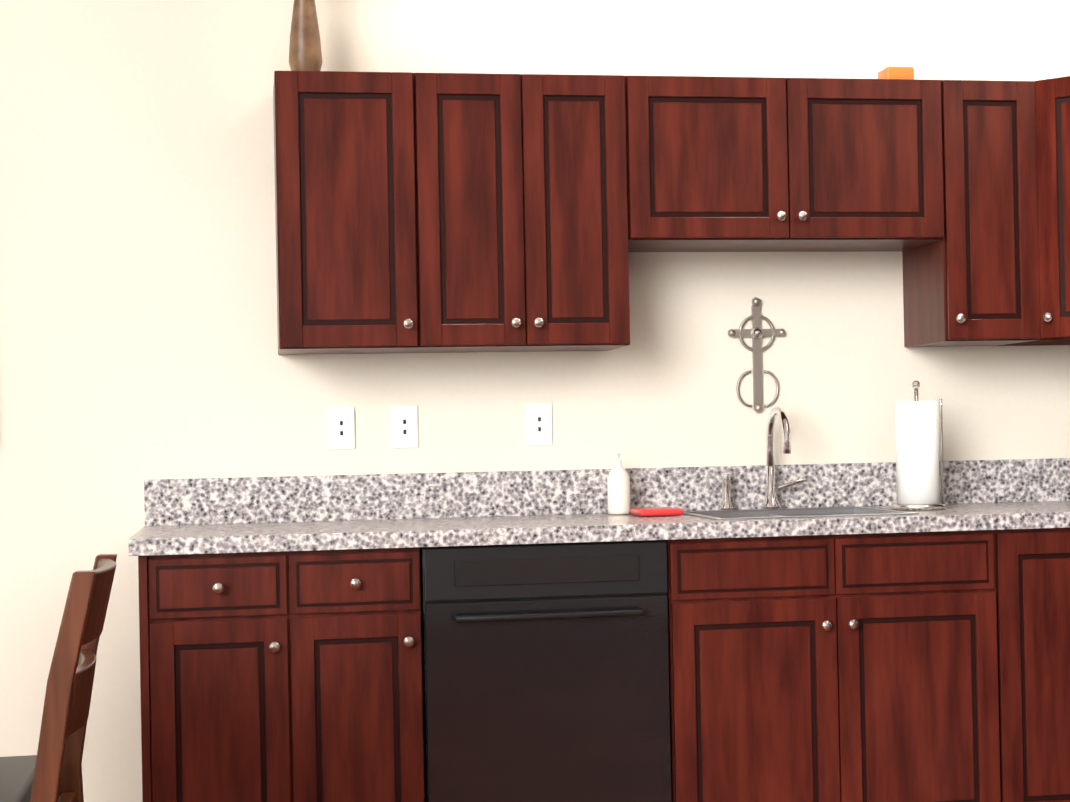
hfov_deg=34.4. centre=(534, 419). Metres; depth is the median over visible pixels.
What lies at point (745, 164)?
upper cabinet
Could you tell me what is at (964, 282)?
upper cabinet
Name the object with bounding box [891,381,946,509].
paper towel holder
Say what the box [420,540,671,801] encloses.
dishwasher
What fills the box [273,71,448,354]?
upper cabinet
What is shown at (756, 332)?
wall ornament
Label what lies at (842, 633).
base cabinet
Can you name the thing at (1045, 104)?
upper cabinet
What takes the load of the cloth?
on the countertop
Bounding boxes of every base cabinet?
[138,551,323,801]
[320,547,424,801]
[666,531,975,801]
[972,523,1069,801]
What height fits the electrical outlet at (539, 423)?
0.116 m
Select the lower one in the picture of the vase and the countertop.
the countertop
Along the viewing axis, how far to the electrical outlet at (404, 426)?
4.80 m
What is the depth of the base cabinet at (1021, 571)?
4.45 m
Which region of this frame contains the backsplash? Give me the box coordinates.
[144,459,1069,526]
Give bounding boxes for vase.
[289,0,322,70]
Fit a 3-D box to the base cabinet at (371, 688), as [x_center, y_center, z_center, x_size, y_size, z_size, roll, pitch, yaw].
[-0.505,0.753,4.465,0.379,0.875,0.618,-1,0,-9]
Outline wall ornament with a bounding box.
[728,297,785,412]
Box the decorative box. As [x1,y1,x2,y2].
[878,67,913,78]
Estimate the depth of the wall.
4.76 m
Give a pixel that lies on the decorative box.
(897, 73)
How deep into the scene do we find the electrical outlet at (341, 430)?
4.78 m
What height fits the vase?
0.546 m
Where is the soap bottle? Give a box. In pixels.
[607,451,630,513]
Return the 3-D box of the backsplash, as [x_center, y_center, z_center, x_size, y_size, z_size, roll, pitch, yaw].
[0.456,0.198,4.929,3.067,0.125,0.022,-1,0,-9]
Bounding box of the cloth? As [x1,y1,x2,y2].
[630,507,683,515]
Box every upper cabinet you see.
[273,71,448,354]
[441,73,656,352]
[653,76,920,251]
[902,80,1060,346]
[1021,76,1069,344]
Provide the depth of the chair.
2.54 m
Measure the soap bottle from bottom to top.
0.174 m
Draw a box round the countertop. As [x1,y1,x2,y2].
[128,499,1069,558]
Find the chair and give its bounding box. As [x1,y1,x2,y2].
[0,554,116,801]
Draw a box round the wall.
[0,0,1069,801]
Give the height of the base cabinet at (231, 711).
0.875 m
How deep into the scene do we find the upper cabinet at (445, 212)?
4.56 m
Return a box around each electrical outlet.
[328,407,354,448]
[391,406,417,447]
[526,404,551,444]

